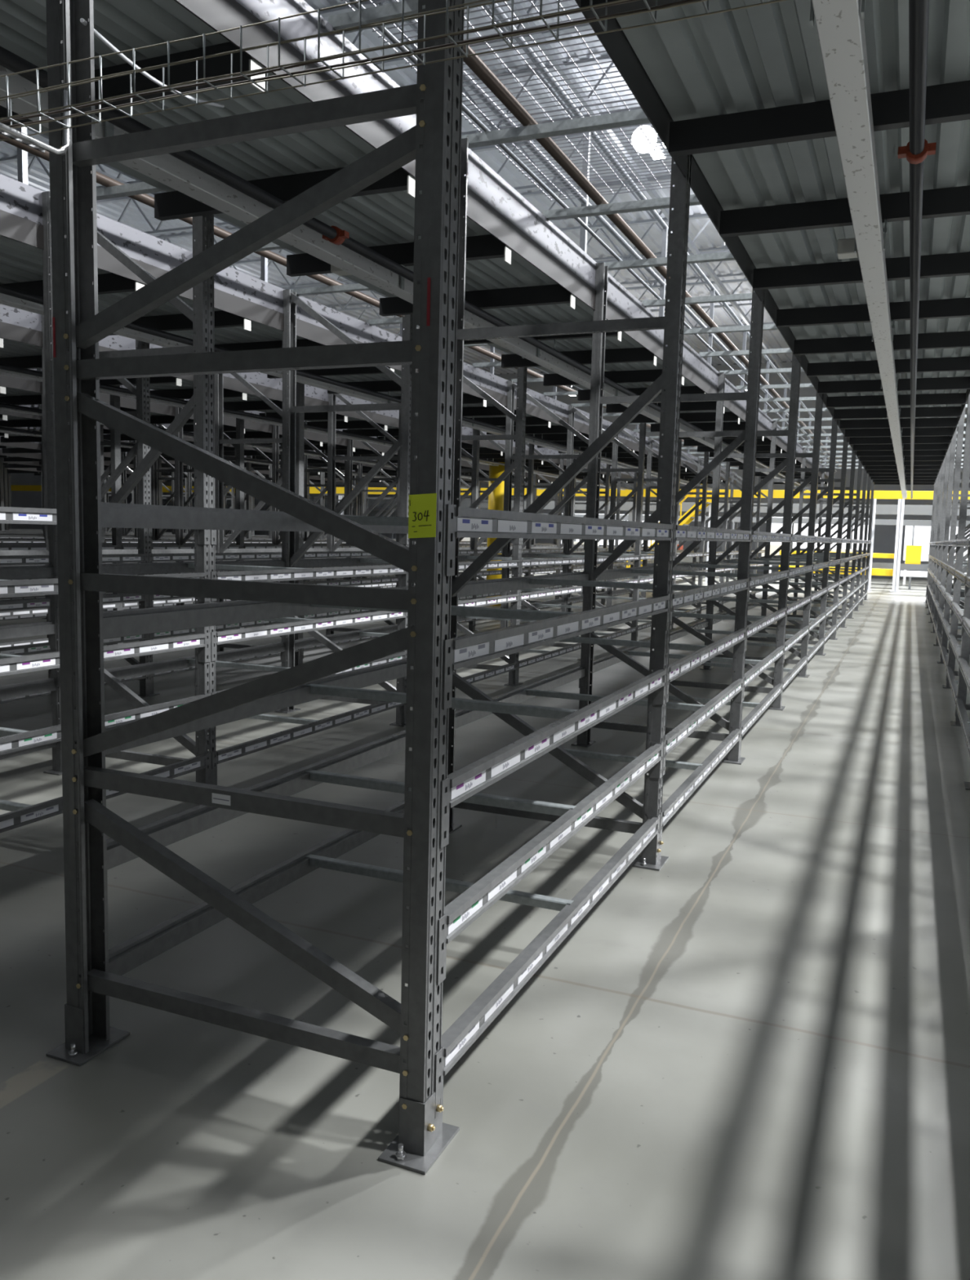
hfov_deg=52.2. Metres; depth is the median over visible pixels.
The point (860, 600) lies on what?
shelf rail
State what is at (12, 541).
wall
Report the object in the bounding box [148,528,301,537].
shelf rail
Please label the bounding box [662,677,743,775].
shelf rail
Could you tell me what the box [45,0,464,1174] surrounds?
frame
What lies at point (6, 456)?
platform
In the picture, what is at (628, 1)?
cable
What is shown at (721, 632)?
support bar
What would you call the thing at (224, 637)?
shelf rail
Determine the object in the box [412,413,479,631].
frame
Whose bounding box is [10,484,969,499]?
rail
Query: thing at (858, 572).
shelf rail
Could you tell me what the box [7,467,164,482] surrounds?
platform
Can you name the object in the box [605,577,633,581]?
shelf rail
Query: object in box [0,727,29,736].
support bar
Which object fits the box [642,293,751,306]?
tie
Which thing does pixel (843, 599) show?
shelf rail
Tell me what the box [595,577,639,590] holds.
shelf rail
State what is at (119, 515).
shelf rail
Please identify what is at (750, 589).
support bar
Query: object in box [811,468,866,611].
frame
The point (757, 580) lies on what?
shelf rail
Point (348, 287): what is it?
tie
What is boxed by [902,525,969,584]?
wall
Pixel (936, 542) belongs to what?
shelf rail
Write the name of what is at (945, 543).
shelf rail
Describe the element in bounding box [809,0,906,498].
cable tray
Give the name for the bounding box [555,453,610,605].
frame
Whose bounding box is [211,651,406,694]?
shelf rail
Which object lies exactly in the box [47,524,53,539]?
shelf rail
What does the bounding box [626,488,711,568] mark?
stairs
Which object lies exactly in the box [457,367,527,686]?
frame
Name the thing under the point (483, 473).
frame
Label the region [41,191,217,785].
frame
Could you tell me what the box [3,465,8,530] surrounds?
frame
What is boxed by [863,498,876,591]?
column
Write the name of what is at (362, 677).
shelf rail
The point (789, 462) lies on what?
frame
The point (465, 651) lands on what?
shelf rail
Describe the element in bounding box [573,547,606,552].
shelf rail
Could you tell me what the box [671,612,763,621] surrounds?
support bar
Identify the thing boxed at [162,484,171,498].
frame
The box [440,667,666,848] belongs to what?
shelf rail
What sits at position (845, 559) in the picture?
shelf rail
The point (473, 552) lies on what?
shelf rail
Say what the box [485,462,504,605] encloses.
column
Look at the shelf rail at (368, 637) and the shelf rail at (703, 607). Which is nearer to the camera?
the shelf rail at (368, 637)
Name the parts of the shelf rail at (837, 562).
rail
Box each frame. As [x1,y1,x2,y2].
[0,457,4,531]
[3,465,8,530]
[7,473,12,528]
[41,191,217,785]
[41,315,159,697]
[41,368,123,644]
[41,416,106,618]
[41,447,44,535]
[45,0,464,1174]
[103,470,134,532]
[120,452,161,535]
[133,440,175,537]
[150,423,194,540]
[161,475,187,533]
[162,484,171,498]
[171,468,193,534]
[174,399,244,629]
[186,465,225,537]
[214,373,304,666]
[223,455,251,539]
[225,483,254,536]
[226,487,234,533]
[235,438,282,582]
[244,467,268,536]
[268,459,309,581]
[271,425,327,582]
[274,289,413,726]
[302,449,346,581]
[309,478,324,506]
[320,466,357,577]
[325,393,402,635]
[334,478,364,537]
[345,439,398,587]
[356,462,397,577]
[364,480,396,576]
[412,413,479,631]
[447,136,691,871]
[456,459,488,580]
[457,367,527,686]
[457,478,480,580]
[468,428,534,604]
[500,380,590,660]
[511,471,537,575]
[520,442,576,612]
[524,472,565,588]
[552,477,586,573]
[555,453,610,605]
[560,405,646,640]
[571,262,764,764]
[597,464,637,599]
[606,429,681,629]
[613,466,659,595]
[640,437,708,619]
[640,473,679,591]
[669,353,801,710]
[676,451,729,611]
[691,457,742,598]
[699,372,822,677]
[715,467,761,595]
[725,471,773,595]
[746,417,837,655]
[760,420,848,639]
[776,449,856,627]
[792,447,862,618]
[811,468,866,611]
[813,464,871,604]
[819,481,874,599]
[924,473,969,608]
[924,480,969,603]
[926,465,969,614]
[928,454,969,622]
[930,442,969,633]
[933,426,969,646]
[937,404,967,663]
[942,390,969,688]
[950,537,969,726]
[964,781,969,790]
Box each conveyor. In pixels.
[234,508,969,581]
[510,552,966,589]
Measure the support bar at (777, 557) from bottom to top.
0.034 m
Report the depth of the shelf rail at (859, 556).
22.43 m
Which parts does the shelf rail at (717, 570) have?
rail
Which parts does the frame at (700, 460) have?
post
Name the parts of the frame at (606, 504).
post, post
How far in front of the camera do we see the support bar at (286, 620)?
7.06 m
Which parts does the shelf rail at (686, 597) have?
rail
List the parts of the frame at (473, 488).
post, post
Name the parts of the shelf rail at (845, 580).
rail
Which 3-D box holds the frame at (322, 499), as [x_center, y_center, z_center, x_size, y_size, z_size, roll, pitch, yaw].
[-4.225,-3.394,28.630,1.279,3.580,0.216,4,7,23]
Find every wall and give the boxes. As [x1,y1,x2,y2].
[0,528,935,647]
[10,473,121,530]
[126,361,969,577]
[560,513,659,546]
[768,516,868,575]
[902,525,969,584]
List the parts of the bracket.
slotted arm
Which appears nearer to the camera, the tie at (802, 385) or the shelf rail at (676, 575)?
the tie at (802, 385)
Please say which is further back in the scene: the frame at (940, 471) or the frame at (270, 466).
the frame at (270, 466)
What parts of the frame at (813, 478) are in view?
plate, post, plate, post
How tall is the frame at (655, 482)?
3.580 m
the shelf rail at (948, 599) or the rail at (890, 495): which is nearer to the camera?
the shelf rail at (948, 599)
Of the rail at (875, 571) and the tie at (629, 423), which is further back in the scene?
the rail at (875, 571)
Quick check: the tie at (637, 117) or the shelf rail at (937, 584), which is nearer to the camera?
the tie at (637, 117)
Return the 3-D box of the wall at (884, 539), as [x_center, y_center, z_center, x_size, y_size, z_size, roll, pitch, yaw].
[2.179,-9.513,55.028,58.000,10.400,0.200,4,7,23]
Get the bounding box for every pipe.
[0,133,738,466]
[0,284,711,488]
[0,363,630,489]
[0,403,546,488]
[0,426,468,488]
[897,0,936,498]
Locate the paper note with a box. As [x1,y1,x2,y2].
[408,493,436,537]
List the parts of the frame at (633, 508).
post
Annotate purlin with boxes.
[95,168,577,391]
[399,0,761,385]
[505,0,791,383]
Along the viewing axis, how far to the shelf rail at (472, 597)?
15.85 m
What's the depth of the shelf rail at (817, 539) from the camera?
12.81 m
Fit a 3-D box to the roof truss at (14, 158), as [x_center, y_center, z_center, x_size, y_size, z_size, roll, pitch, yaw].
[-10.910,-11.183,23.884,57.417,1.040,0.120,4,7,23]
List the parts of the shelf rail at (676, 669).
rail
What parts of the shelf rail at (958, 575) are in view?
rail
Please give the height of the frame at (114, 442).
3.580 m
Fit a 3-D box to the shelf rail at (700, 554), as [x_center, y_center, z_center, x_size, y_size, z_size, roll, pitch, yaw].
[3.819,-1.543,18.471,0.056,0.175,2.499,4,7,23]
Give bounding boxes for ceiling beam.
[0,46,810,491]
[0,65,805,491]
[462,40,841,466]
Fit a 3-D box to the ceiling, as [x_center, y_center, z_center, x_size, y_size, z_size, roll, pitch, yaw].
[-10.255,-11.975,25.274,58.000,0.250,64.000,4,7,23]
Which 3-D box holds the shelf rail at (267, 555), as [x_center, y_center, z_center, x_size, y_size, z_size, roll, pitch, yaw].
[-2.644,-0.829,10.328,0.056,0.175,2.499,4,7,23]
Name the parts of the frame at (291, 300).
plate, post, plate, post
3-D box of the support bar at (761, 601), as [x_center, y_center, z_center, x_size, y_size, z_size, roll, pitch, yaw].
[2.786,-0.432,10.744,1.170,0.034,0.044,4,7,23]
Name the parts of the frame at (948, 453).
post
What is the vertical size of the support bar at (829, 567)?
0.034 m
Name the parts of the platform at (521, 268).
plate, plate, plate, plate, plate, plate, plate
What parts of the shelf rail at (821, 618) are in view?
rail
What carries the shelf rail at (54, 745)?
attached to the frame
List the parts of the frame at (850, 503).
post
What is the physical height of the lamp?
1.474 m
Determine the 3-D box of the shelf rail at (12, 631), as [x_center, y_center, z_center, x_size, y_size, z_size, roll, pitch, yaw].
[-3.216,0.074,5.163,0.056,0.175,2.499,4,7,23]
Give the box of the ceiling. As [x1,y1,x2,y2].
[0,0,792,374]
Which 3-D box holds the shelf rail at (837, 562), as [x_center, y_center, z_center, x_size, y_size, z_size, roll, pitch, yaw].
[5.327,-1.141,15.112,0.056,0.175,2.499,4,7,23]
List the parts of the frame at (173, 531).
post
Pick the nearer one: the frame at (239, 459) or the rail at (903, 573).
the frame at (239, 459)
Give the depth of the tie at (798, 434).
18.74 m
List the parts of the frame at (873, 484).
post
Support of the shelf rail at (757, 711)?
attached to the frame at (748, 435)
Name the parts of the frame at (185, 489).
post, post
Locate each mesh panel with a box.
[341,0,635,124]
[469,98,674,201]
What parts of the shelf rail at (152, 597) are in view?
rail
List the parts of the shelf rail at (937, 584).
rail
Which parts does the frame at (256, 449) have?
post, post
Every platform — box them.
[0,0,828,485]
[0,173,736,484]
[0,303,646,484]
[0,368,555,483]
[0,404,488,483]
[0,419,395,482]
[0,435,344,482]
[0,448,193,477]
[2,457,193,481]
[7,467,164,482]
[574,0,969,485]
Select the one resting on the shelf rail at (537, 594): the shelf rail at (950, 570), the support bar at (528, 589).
the support bar at (528, 589)
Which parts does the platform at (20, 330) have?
plate, plate, plate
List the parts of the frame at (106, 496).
post, post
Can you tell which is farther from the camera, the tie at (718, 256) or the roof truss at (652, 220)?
the roof truss at (652, 220)
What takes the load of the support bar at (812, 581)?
on the shelf rail at (861, 584)
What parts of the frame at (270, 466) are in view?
post, post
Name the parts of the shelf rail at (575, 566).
rail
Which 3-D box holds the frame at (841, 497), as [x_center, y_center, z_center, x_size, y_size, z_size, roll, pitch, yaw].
[5.297,-1.831,16.432,1.279,3.580,0.216,4,7,23]
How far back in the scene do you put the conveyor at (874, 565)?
35.16 m
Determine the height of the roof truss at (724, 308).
1.040 m
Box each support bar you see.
[0,653,23,658]
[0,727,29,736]
[0,799,32,811]
[186,563,299,570]
[186,657,288,671]
[247,714,318,724]
[262,617,315,622]
[305,853,573,911]
[306,684,578,719]
[306,769,576,816]
[311,604,576,620]
[343,515,408,525]
[358,558,388,563]
[358,631,388,636]
[464,616,537,622]
[466,555,544,559]
[520,588,548,591]
[520,648,551,653]
[524,688,704,711]
[527,577,703,591]
[534,603,600,608]
[537,554,605,557]
[547,748,702,770]
[558,636,706,651]
[591,631,608,635]
[595,552,645,555]
[595,595,644,599]
[626,576,651,577]
[626,650,761,664]
[628,551,677,554]
[629,568,763,577]
[631,589,676,592]
[631,619,651,622]
[644,694,760,707]
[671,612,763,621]
[690,564,795,570]
[693,628,794,638]
[700,662,792,671]
[709,597,795,604]
[724,613,814,621]
[727,560,815,565]
[746,642,813,648]
[749,587,816,593]
[752,603,829,609]
[755,557,831,562]
[763,626,828,633]
[768,581,831,586]
[773,595,839,600]
[774,555,835,559]
[789,576,840,580]
[791,555,844,558]
[792,617,838,621]
[796,608,847,612]
[801,573,848,576]
[801,585,849,589]
[803,553,852,556]
[811,601,848,604]
[812,581,856,584]
[813,552,857,555]
[813,569,855,573]
[822,567,857,569]
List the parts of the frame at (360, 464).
post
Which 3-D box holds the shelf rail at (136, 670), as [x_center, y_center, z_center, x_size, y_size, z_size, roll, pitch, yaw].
[-2.234,0.210,7.503,0.056,0.175,2.499,4,7,23]
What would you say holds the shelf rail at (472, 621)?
attached to the frame at (331, 458)
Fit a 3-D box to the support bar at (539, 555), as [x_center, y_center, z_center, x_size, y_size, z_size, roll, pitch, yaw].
[1.287,-1.189,14.065,1.170,0.034,0.044,4,7,23]
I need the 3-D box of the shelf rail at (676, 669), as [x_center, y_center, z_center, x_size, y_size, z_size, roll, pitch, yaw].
[1.354,0.106,5.947,0.056,0.175,2.499,4,7,23]
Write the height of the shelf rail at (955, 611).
0.175 m
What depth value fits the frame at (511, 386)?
12.94 m
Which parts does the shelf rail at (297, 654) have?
rail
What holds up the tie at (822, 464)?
attached to the platform at (521, 268)
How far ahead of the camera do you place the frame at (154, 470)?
18.51 m
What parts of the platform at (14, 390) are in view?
plate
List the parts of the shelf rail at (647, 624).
rail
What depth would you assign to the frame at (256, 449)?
20.49 m
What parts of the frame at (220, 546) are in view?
post, post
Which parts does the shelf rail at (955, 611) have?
rail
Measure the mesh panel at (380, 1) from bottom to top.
0.008 m
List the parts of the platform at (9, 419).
plate, kick plate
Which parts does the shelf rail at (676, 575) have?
rail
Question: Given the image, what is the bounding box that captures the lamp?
[631,125,666,159]
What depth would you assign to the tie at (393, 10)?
3.86 m
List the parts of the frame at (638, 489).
post, post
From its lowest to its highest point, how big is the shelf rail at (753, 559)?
0.175 m
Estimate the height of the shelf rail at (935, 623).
0.175 m
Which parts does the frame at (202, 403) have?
post, plate, post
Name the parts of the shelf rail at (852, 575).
rail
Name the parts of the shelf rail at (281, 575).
rail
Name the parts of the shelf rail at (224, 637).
rail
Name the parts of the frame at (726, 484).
post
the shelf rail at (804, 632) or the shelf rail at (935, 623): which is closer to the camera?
the shelf rail at (804, 632)
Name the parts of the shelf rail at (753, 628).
rail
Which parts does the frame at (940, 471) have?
post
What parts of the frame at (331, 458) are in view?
post, post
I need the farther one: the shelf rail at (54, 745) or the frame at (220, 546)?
the frame at (220, 546)
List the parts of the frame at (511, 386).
post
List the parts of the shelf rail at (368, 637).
rail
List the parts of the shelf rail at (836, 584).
rail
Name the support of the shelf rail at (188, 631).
attached to the frame at (142, 390)
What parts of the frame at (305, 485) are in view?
post, post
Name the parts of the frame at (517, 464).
plate, post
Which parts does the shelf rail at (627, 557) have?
rail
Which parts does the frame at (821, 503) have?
post, post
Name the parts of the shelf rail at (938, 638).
rail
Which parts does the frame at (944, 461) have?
post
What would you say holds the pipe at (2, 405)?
hanging from the platform at (14, 390)
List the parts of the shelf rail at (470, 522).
rail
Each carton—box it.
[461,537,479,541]
[761,544,781,556]
[831,548,853,562]
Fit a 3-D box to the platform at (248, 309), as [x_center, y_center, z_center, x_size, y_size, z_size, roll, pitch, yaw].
[1.245,-3.595,17.034,1.525,0.429,28.700,4,7,23]
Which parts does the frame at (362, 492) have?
post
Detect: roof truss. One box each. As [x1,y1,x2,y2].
[0,55,641,188]
[15,0,591,131]
[96,124,671,235]
[155,175,708,265]
[229,217,729,290]
[278,246,748,311]
[324,273,751,329]
[366,306,774,335]
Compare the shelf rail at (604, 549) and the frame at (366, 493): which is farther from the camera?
the frame at (366, 493)
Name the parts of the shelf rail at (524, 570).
rail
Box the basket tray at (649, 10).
[0,0,787,141]
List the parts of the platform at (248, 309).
plate, plate, plate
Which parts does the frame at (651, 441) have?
post, post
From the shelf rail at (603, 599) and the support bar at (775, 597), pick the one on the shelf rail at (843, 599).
the support bar at (775, 597)
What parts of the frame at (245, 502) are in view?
post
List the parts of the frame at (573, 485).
post, post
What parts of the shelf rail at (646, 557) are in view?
rail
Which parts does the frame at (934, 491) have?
post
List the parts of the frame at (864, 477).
post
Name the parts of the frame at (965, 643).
plate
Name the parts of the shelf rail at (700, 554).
rail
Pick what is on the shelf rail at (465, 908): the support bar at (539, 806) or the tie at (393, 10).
the support bar at (539, 806)
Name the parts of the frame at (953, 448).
post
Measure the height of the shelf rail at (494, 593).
0.175 m
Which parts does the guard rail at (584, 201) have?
rail post, rail post, rail post, rail post, rail post, rail post, rail post, rail post, rail post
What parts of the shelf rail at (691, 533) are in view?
rail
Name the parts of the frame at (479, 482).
post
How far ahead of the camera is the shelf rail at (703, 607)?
20.12 m
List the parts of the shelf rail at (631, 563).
rail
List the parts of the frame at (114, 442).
post, post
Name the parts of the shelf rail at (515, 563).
rail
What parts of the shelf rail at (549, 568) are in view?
rail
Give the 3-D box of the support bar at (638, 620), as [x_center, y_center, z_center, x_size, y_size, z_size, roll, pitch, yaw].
[2.250,-0.336,16.482,1.170,0.034,0.044,4,7,23]
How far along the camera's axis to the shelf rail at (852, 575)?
20.06 m
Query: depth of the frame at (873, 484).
27.71 m
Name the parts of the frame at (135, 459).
post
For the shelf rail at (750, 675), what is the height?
0.175 m
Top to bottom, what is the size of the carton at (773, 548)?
0.600 m
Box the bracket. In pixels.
[0,89,69,155]
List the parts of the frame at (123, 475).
post, post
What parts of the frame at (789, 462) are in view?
plate, post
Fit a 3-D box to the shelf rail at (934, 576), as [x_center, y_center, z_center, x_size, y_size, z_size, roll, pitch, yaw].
[8.726,-1.130,19.147,0.056,0.175,2.499,4,7,23]
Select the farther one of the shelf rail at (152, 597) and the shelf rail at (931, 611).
the shelf rail at (931, 611)
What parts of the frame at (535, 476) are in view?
post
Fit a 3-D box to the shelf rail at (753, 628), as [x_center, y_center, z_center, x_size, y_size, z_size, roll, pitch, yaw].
[2.345,-0.117,8.248,0.056,0.175,2.499,4,7,23]
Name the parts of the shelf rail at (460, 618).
rail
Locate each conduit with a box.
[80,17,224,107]
[348,0,836,471]
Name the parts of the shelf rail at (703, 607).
rail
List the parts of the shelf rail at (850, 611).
rail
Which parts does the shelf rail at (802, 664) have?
rail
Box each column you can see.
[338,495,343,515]
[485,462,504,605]
[703,503,711,583]
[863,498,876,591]
[889,498,904,591]
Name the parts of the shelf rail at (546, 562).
rail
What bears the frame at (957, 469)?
on the floor
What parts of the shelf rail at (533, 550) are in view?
rail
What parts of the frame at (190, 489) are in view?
post, post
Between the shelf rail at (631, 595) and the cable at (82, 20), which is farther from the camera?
the shelf rail at (631, 595)
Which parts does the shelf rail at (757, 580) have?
rail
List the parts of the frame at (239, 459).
post, post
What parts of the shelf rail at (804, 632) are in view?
rail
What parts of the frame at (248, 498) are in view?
post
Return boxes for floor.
[0,564,969,1279]
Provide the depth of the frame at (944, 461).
20.10 m
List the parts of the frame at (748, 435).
plate, post, plate, post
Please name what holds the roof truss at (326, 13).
attached to the ceiling
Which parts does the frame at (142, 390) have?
post, post, plate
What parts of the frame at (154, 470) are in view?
post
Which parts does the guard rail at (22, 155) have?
rail post, rail post, rail, rail post, rail post, rail post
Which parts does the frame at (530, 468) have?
post, post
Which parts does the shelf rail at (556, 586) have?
rail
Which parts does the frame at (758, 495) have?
post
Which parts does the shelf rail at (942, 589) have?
rail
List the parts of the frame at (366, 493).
post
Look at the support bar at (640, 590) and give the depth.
18.80 m
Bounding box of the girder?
[226,497,969,566]
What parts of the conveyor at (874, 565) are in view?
frame, frame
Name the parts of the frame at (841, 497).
post, post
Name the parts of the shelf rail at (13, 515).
rail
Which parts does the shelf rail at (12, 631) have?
rail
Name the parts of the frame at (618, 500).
post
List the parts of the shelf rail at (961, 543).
rail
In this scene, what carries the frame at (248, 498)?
on the floor
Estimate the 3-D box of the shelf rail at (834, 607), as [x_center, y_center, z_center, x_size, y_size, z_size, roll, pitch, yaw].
[5.309,-0.426,15.189,0.056,0.175,2.499,4,7,23]
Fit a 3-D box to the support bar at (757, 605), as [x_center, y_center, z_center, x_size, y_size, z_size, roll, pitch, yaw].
[4.759,-0.518,15.384,1.170,0.034,0.044,4,7,23]
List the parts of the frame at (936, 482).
post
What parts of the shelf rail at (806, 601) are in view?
rail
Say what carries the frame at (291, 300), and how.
on the floor
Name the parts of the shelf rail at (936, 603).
rail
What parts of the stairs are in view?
handrail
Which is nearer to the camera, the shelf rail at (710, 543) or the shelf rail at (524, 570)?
the shelf rail at (710, 543)
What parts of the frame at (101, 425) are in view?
post, post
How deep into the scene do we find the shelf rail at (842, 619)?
17.66 m
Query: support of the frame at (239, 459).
on the floor
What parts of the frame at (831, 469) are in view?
post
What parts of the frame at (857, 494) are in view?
post, post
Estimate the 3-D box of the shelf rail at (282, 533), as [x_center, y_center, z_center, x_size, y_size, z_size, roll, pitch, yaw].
[-2.207,-0.835,7.390,0.056,0.175,2.499,4,7,23]
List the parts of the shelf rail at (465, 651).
rail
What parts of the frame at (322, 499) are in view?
post, post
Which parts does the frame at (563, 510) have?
post, post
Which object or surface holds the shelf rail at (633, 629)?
attached to the frame at (511, 386)
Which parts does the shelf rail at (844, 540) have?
rail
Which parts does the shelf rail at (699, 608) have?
rail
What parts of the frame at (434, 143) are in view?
post, plate, plate, post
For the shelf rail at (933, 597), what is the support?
attached to the frame at (948, 453)
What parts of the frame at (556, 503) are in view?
post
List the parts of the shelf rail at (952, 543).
rail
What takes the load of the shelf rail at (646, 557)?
attached to the frame at (615, 446)
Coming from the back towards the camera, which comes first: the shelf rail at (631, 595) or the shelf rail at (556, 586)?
the shelf rail at (631, 595)
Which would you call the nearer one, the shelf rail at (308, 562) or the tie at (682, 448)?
the shelf rail at (308, 562)
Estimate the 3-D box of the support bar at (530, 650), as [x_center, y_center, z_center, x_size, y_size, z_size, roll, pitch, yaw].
[0.268,0.110,11.881,1.170,0.034,0.044,4,7,23]
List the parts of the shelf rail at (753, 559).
rail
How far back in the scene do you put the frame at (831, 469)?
13.94 m
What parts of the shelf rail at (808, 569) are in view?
rail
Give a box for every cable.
[0,0,638,123]
[8,0,697,127]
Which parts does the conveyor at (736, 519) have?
frame, frame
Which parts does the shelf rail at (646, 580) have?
rail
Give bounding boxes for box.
[905,545,921,564]
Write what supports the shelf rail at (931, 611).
attached to the frame at (948, 453)
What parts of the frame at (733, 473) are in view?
post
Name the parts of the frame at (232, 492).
post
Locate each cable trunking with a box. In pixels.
[0,293,711,490]
[0,367,625,489]
[0,402,544,489]
[0,426,468,488]
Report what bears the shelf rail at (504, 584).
attached to the frame at (673, 322)
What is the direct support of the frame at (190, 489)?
on the floor
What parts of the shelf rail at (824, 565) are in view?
rail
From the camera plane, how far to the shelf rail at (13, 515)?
4.60 m
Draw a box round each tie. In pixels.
[96,182,162,200]
[255,242,284,251]
[293,283,371,295]
[328,0,510,34]
[367,317,402,325]
[461,109,650,148]
[463,343,488,346]
[472,361,501,367]
[511,377,543,382]
[542,194,701,220]
[543,391,577,395]
[570,403,606,407]
[602,413,622,416]
[604,251,734,270]
[628,422,654,424]
[633,429,650,431]
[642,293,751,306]
[648,435,659,438]
[681,447,697,449]
[683,324,777,334]
[688,452,709,453]
[698,347,792,357]
[719,367,804,374]
[736,383,813,390]
[759,396,816,401]
[762,408,828,413]
[772,417,831,422]
[781,426,839,429]
[796,433,843,436]
[796,440,843,442]
[802,445,851,448]
[808,450,852,453]
[819,455,857,457]
[819,459,858,462]
[822,463,857,465]
[826,466,863,468]
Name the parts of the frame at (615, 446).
post, post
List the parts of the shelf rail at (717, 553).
rail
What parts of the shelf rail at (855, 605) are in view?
rail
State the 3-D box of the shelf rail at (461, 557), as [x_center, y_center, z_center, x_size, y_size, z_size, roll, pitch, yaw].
[-0.233,-0.951,12.027,0.056,0.175,2.499,4,7,23]
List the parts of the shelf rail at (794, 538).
rail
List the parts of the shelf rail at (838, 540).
rail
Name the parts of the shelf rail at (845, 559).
rail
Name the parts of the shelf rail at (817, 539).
rail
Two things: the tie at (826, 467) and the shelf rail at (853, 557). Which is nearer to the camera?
the shelf rail at (853, 557)
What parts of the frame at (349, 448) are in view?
post, post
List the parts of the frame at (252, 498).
post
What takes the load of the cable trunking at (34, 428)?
hanging from the platform at (9, 419)
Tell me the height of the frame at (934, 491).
3.580 m
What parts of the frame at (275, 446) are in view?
post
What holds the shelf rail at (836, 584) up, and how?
attached to the frame at (841, 497)
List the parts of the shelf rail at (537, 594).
rail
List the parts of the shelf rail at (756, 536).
rail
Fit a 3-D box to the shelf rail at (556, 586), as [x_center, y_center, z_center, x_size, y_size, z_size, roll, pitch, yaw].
[1.302,-1.007,19.608,0.056,0.175,2.499,4,7,23]
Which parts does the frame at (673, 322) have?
plate, post, plate, post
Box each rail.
[0,506,209,544]
[0,553,147,565]
[0,564,54,579]
[0,571,209,601]
[0,593,148,611]
[0,620,55,648]
[0,631,209,675]
[0,633,148,655]
[0,674,149,703]
[0,677,57,705]
[0,693,209,755]
[0,742,57,759]
[0,752,210,832]
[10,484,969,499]
[16,126,724,467]
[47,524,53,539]
[98,585,414,638]
[101,502,408,533]
[102,559,285,574]
[104,657,413,755]
[106,641,285,679]
[106,729,405,870]
[108,800,404,975]
[139,528,147,536]
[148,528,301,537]
[148,551,301,562]
[149,582,301,608]
[149,615,300,639]
[150,648,300,687]
[210,529,408,544]
[210,564,408,601]
[211,610,407,661]
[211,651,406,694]
[211,701,405,781]
[280,531,285,540]
[293,556,390,568]
[293,623,413,649]
[301,531,400,537]
[301,551,374,559]
[301,575,399,586]
[301,608,374,618]
[301,636,378,658]
[386,0,831,467]
[412,537,520,544]
[434,813,660,1118]
[436,741,663,985]
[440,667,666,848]
[442,593,670,709]
[445,504,673,576]
[452,665,586,728]
[455,553,505,561]
[455,570,589,596]
[457,593,519,608]
[457,595,475,599]
[457,607,503,622]
[457,618,474,626]
[458,549,475,555]
[458,559,519,576]
[462,661,516,683]
[475,548,530,554]
[475,568,529,580]
[475,591,528,598]
[508,598,564,609]
[510,551,565,558]
[516,643,581,677]
[519,586,582,608]
[520,557,584,576]
[528,585,561,591]
[529,564,572,575]
[529,602,570,609]
[530,547,572,553]
[567,591,608,602]
[570,551,610,555]
[570,597,604,605]
[572,563,601,572]
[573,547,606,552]
[583,539,590,550]
[590,640,650,672]
[593,626,636,644]
[594,565,653,581]
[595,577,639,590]
[596,554,639,566]
[604,592,632,601]
[605,561,633,569]
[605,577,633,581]
[606,547,634,551]
[612,588,643,595]
[623,550,644,554]
[633,560,656,567]
[636,621,672,636]
[638,574,675,589]
[639,553,675,566]
[659,727,741,847]
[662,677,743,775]
[665,627,746,702]
[668,577,749,629]
[669,619,709,641]
[671,524,751,560]
[672,560,711,572]
[672,606,701,624]
[675,551,703,560]
[675,570,702,582]
[675,577,693,585]
[676,549,694,553]
[700,600,723,613]
[702,551,724,560]
[702,568,724,578]
[708,541,713,547]
[712,608,735,624]
[716,558,737,564]
[722,595,736,604]
[724,551,738,559]
[724,568,736,572]
[739,682,782,750]
[742,644,784,701]
[745,607,786,651]
[747,568,788,601]
[747,598,764,609]
[749,591,755,596]
[750,530,791,555]
[750,555,767,566]
[767,593,778,599]
[778,564,893,576]
[779,550,893,558]
[781,655,807,700]
[783,625,809,662]
[785,594,811,625]
[787,564,813,587]
[787,586,795,595]
[790,533,814,552]
[806,637,824,669]
[808,611,826,639]
[810,586,827,604]
[812,560,829,577]
[813,535,831,551]
[823,624,836,647]
[825,602,838,622]
[826,580,839,595]
[828,558,840,569]
[830,537,842,548]
[835,613,845,631]
[837,595,847,606]
[838,575,848,591]
[840,556,849,568]
[841,538,850,548]
[844,606,853,623]
[846,589,853,599]
[847,572,855,585]
[848,555,856,564]
[849,538,857,548]
[852,600,858,613]
[853,585,859,592]
[854,569,861,577]
[855,554,862,563]
[857,539,862,547]
[857,595,863,606]
[859,581,864,587]
[860,567,865,573]
[861,553,866,559]
[862,540,866,546]
[862,591,867,598]
[900,570,966,578]
[930,610,933,627]
[931,592,935,605]
[932,618,937,638]
[933,557,937,566]
[933,575,936,583]
[933,599,938,617]
[935,541,938,551]
[935,579,940,595]
[935,629,942,657]
[937,559,942,573]
[937,607,943,622]
[938,541,942,551]
[939,584,945,603]
[940,644,947,671]
[941,561,947,573]
[942,540,948,551]
[942,617,950,639]
[943,591,952,608]
[946,564,955,577]
[946,665,957,710]
[947,539,956,555]
[948,633,960,675]
[951,600,963,635]
[953,568,966,594]
[955,538,968,555]
[955,697,969,755]
[958,657,969,693]
[961,615,969,637]
[964,575,969,595]
[967,537,969,557]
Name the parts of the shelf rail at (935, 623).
rail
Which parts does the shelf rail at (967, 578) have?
rail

